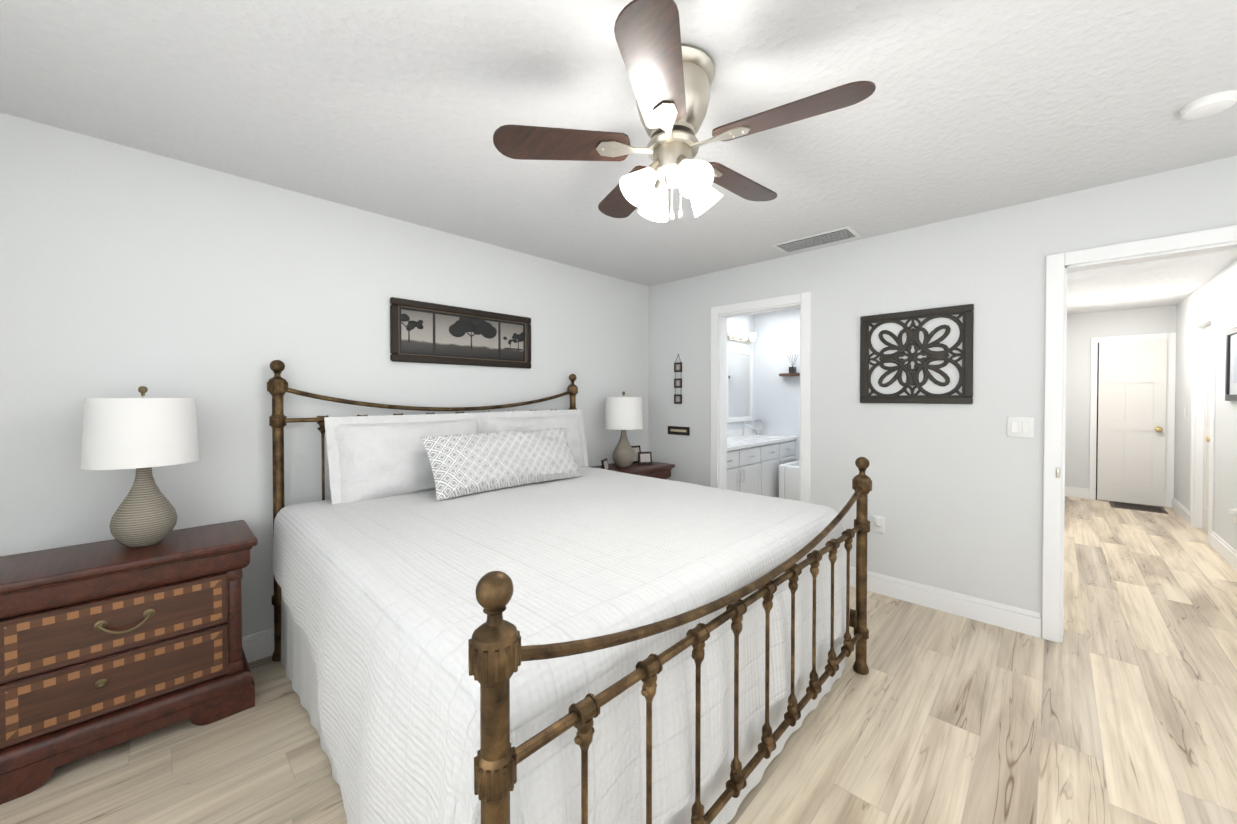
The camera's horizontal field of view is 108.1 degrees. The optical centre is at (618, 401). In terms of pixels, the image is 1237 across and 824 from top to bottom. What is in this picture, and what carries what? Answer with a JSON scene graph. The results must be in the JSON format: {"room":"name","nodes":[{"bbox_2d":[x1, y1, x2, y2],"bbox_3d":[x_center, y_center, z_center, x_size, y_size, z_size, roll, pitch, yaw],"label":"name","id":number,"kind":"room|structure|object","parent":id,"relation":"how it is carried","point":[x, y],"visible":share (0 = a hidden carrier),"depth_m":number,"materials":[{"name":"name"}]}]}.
{"room":"bedroom","nodes":[
{"label":"bedroom","id":0,"kind":"room"},
{"bbox_2d":[0,112,648,636],"bbox_3d":[-0.543,0.079,3.716,0.120,2.440,6.940,1,1,44],"label":"wall","id":1,"kind":"structure","parent":0,"point":[126,272],"depth_m":2.21,"materials":[{"name":"paint"}]},
{"bbox_2d":[390,297,530,368],"bbox_3d":[-1.033,-0.448,3.097,0.028,0.390,1.020,1,1,44],"label":"landscape picture","id":2,"kind":"object","parent":1,"relation":"attached to","point":[425,332],"visible":1,"depth_m":3.03,"materials":[{"name":"black wood"}]},
{"bbox_2d":[242,225,1236,662],"bbox_3d":[1.966,0.238,3.291,4.070,2.132,9.590,1,1,44],"label":"trim","id":3,"kind":"structure","parent":1,"relation":"attached to","point":[1046,623],"depth_m":2.85,"materials":[{"name":"white wood"}]},
{"bbox_2d":[0,496,1236,823],"bbox_3d":[2.029,1.329,3.312,4.550,0.050,10.090,1,1,44],"label":"floor","id":4,"kind":"structure","parent":0,"point":[1118,704],"depth_m":1.79,"materials":[{"name":"beige wood"}]},
{"bbox_2d":[0,520,257,804],"bbox_3d":[-1.984,0.957,1.814,0.442,0.732,0.778,1,1,44],"label":"nightstand","id":5,"kind":"object","parent":4,"relation":"on","point":[106,644],"visible":0.98,"depth_m":1.68,"materials":[{"name":"brown wood"}]},
{"bbox_2d":[81,386,198,547],"bbox_3d":[-1.962,0.261,1.854,0.336,0.655,0.336,1,1,44],"label":"lamp","id":6,"kind":"object","parent":5,"relation":"on","point":[143,436],"visible":1,"depth_m":1.77,"materials":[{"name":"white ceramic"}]},
{"bbox_2d":[267,360,871,823],"bbox_3d":[-0.294,0.552,2.225,2.261,1.532,2.100,1,1,44],"label":"bed","id":7,"kind":"object","parent":4,"relation":"on","point":[513,616],"visible":0.98,"depth_m":1.40,"materials":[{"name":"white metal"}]},
{"bbox_2d":[592,461,674,479],"bbox_3d":[0.085,0.930,3.937,0.442,0.732,0.778,1,1,44],"label":"nightstand","id":8,"kind":"object","parent":4,"relation":"on","point":[659,470],"visible":0.08,"depth_m":3.91,"materials":[{"name":"brown wood"}]},
{"bbox_2d":[601,458,608,469],"bbox_3d":[-0.118,0.517,3.669,0.055,0.100,0.131,0,1,14],"label":"framed picture","id":9,"kind":"object","parent":8,"relation":"on","point":[604,462],"depth_m":3.65,"materials":[{"name":"black"}]},
{"bbox_2d":[604,391,642,467],"bbox_3d":[0.045,0.236,3.884,0.336,0.655,0.336,1,1,44],"label":"lamp","id":10,"kind":"object","parent":8,"relation":"on","point":[623,414],"visible":1,"depth_m":3.77,"materials":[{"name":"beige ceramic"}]},
{"bbox_2d":[631,445,651,463],"bbox_3d":[0.160,0.483,4.089,0.271,0.159,0.130,0,1,-19],"label":"framed picture","id":11,"kind":"object","parent":8,"relation":"on","point":[643,457],"depth_m":4.07,"materials":[{"name":"black wood"}]},
{"bbox_2d":[727,440,795,497],"bbox_3d":[1.395,0.881,5.185,0.606,0.800,1.896,1,1,44],"label":"bathroom vanity","id":12,"kind":"object","parent":4,"relation":"on","point":[754,461],"depth_m":4.96,"materials":[{"name":"white wood"}]},
{"bbox_2d":[727,432,796,447],"bbox_3d":[1.383,0.461,5.184,0.584,0.040,1.906,1,1,44],"label":"countertop","id":13,"kind":"structure","parent":12,"relation":"on","point":[732,441],"depth_m":5.25,"materials":[{"name":"white stone"}]},
{"bbox_2d":[779,460,798,500],"bbox_3d":[2.357,0.939,5.120,0.810,0.685,0.645,1,1,44],"label":"bathtub","id":14,"kind":"object","parent":4,"relation":"on","point":[788,480],"visible":0.1,"depth_m":5.09,"materials":[{"name":"white ceramic"}]},
{"bbox_2d":[1109,501,1168,513],"bbox_3d":[6.266,1.271,5.417,0.440,0.014,0.380,1,1,44],"label":"mat","id":15,"kind":"object","parent":4,"relation":"on","point":[1138,507],"visible":0.98,"depth_m":5.38,"materials":[{"name":"brown"}]},
{"bbox_2d":[0,0,1236,314],"bbox_3d":[2.029,-1.161,3.281,4.550,0.050,10.090,1,1,44],"label":"ceiling","id":16,"kind":"structure","parent":0,"point":[402,110],"depth_m":1.68,"materials":[{"name":"white paint"}]},
{"bbox_2d":[493,0,875,221],"bbox_3d":[0.221,-0.861,1.544,1.145,0.505,1.123,1,1,44],"label":"ceiling fan","id":17,"kind":"object","parent":16,"relation":"hanging from","point":[671,75],"visible":1,"depth_m":1.43,"materials":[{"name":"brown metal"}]},
{"bbox_2d":[771,225,861,253],"bbox_3d":[1.380,-1.126,3.146,0.530,0.015,0.260,1,1,44],"label":"ceiling vent","id":18,"kind":"object","parent":16,"relation":"in","point":[849,232],"visible":1,"depth_m":3.11,"materials":[{"name":"white metal"}]},
{"bbox_2d":[1179,90,1236,119],"bbox_3d":[2.199,-1.098,1.671,0.136,0.035,0.136,1,1,44],"label":"smoke detector","id":19,"kind":"object","parent":16,"relation":"attached to","point":[1209,105],"visible":1,"depth_m":1.65,"materials":[{"name":"white plastic"}]},
{"bbox_2d":[727,309,799,460],"bbox_3d":[1.272,0.079,3.723,2.470,2.440,0.004,1,1,44],"label":"wall","id":20,"kind":"structure","parent":0,"point":[776,396],"depth_m":3.69,"materials":[{"name":"white paint"}]},
{"bbox_2d":[727,347,752,422],"bbox_3d":[1.543,-0.211,5.742,0.024,0.930,0.680,1,1,44],"label":"bathroom mirror","id":21,"kind":"object","parent":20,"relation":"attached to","point":[739,385],"visible":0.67,"depth_m":5.76,"materials":[{"name":"white mirror"}]},
{"bbox_2d":[727,428,754,435],"bbox_3d":[1.179,0.393,5.382,0.014,0.090,1.906,1,1,44],"label":"backsplash","id":22,"kind":"structure","parent":20,"relation":"attached to","point":[742,431],"depth_m":5.74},
{"bbox_2d":[727,330,756,342],"bbox_3d":[1.586,-0.828,5.692,0.144,0.115,0.560,1,1,44],"label":"sconce","id":23,"kind":"object","parent":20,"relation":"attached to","point":[743,339],"visible":1,"depth_m":5.65,"materials":[{"name":"silver metal"}]},
{"bbox_2d":[779,354,799,376],"bbox_3d":[2.386,-0.338,5.449,0.850,0.530,0.120,1,1,44],"label":"shelves","id":24,"kind":"object","parent":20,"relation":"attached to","point":[792,370],"visible":0.27,"depth_m":5.62,"materials":[{"name":"brown wood"}]},
{"bbox_2d":[649,156,1236,636],"bbox_3d":[1.837,0.087,3.086,4.170,2.440,0.120,1,1,44],"label":"wall","id":25,"kind":"structure","parent":0,"point":[955,498],"depth_m":2.82,"materials":[{"name":"paint"}]},
{"bbox_2d":[674,354,681,403],"bbox_3d":[0.562,-0.219,4.230,0.088,0.471,0.013,1,1,44],"label":"picture frames","id":26,"kind":"object","parent":25,"relation":"attached to","point":[678,383],"visible":1,"depth_m":4.23,"materials":[{"name":"black wood"}]},
{"bbox_2d":[668,426,689,435],"bbox_3d":[0.565,0.271,4.232,0.250,0.078,0.012,1,1,44],"label":"sign","id":27,"kind":"object","parent":25,"relation":"attached to","point":[676,430],"visible":1,"depth_m":4.22,"materials":[{"name":"black wood"}]},
{"bbox_2d":[873,515,884,533],"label":"outlet","id":28,"kind":"object","parent":25,"relation":"attached to","point":[878,521],"depth_m":3.05,"materials":[{"name":"white plastic"}]},
{"bbox_2d":[860,304,973,403],"bbox_3d":[1.908,-0.291,2.910,0.620,0.600,0.022,1,1,44],"label":"wall art","id":29,"kind":"object","parent":25,"relation":"attached to","point":[965,339],"visible":1,"depth_m":2.89,"materials":[{"name":"brown metal"}]},
{"bbox_2d":[1007,417,1033,437],"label":"light switch","id":30,"kind":"object","parent":25,"relation":"attached to","point":[1020,427],"depth_m":2.55,"materials":[{"name":"white plastic"}]},
{"bbox_2d":[1065,315,1068,447],"bbox_3d":[4.232,0.071,4.389,0.120,2.440,5.090,1,1,44],"label":"wall","id":31,"kind":"structure","parent":0,"point":[1067,351],"depth_m":6.02,"materials":[{"name":"paint"}]},
{"bbox_2d":[1065,305,1172,506],"bbox_3d":[6.363,0.053,5.782,0.990,2.440,0.120,1,1,44],"label":"wall","id":32,"kind":"structure","parent":0,"point":[1083,327],"depth_m":5.91,"materials":[{"name":"paint"}]},
{"bbox_2d":[1096,339,1166,506],"bbox_3d":[6.386,0.256,5.594,0.572,2.040,0.119,1,1,44],"label":"end door","id":33,"kind":"structure","parent":32,"relation":"in","point":[1131,421],"depth_m":5.60,"materials":[{"name":"white wood"}]},
{"bbox_2d":[1173,260,1236,550],"bbox_3d":[5.034,0.080,3.608,0.120,2.440,5.090,1,1,44],"label":"wall","id":34,"kind":"structure","parent":0,"point":[1218,292],"depth_m":3.99,"materials":[{"name":"paint"}]},
{"bbox_2d":[1202,325,1211,531],"bbox_3d":[5.682,0.267,4.312,0.121,2.030,0.696,1,1,44],"label":"door","id":35,"kind":"structure","parent":34,"relation":"in","point":[1206,445],"depth_m":4.47,"materials":[{"name":"white wood"}]},
{"bbox_2d":[1225,327,1236,400],"bbox_3d":[4.845,-0.298,3.515,0.025,0.580,0.500,1,1,44],"label":"framed picture","id":36,"kind":"object","parent":34,"relation":"attached to","point":[1231,369],"visible":1,"depth_m":3.62,"materials":[{"name":"grey"}]},
{"bbox_2d":[1229,507,1236,522],"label":"outlet","id":37,"kind":"object","parent":34,"relation":"attached to","point":[1232,511],"depth_m":3.53,"materials":[{"name":"white plastic"}]}
]}

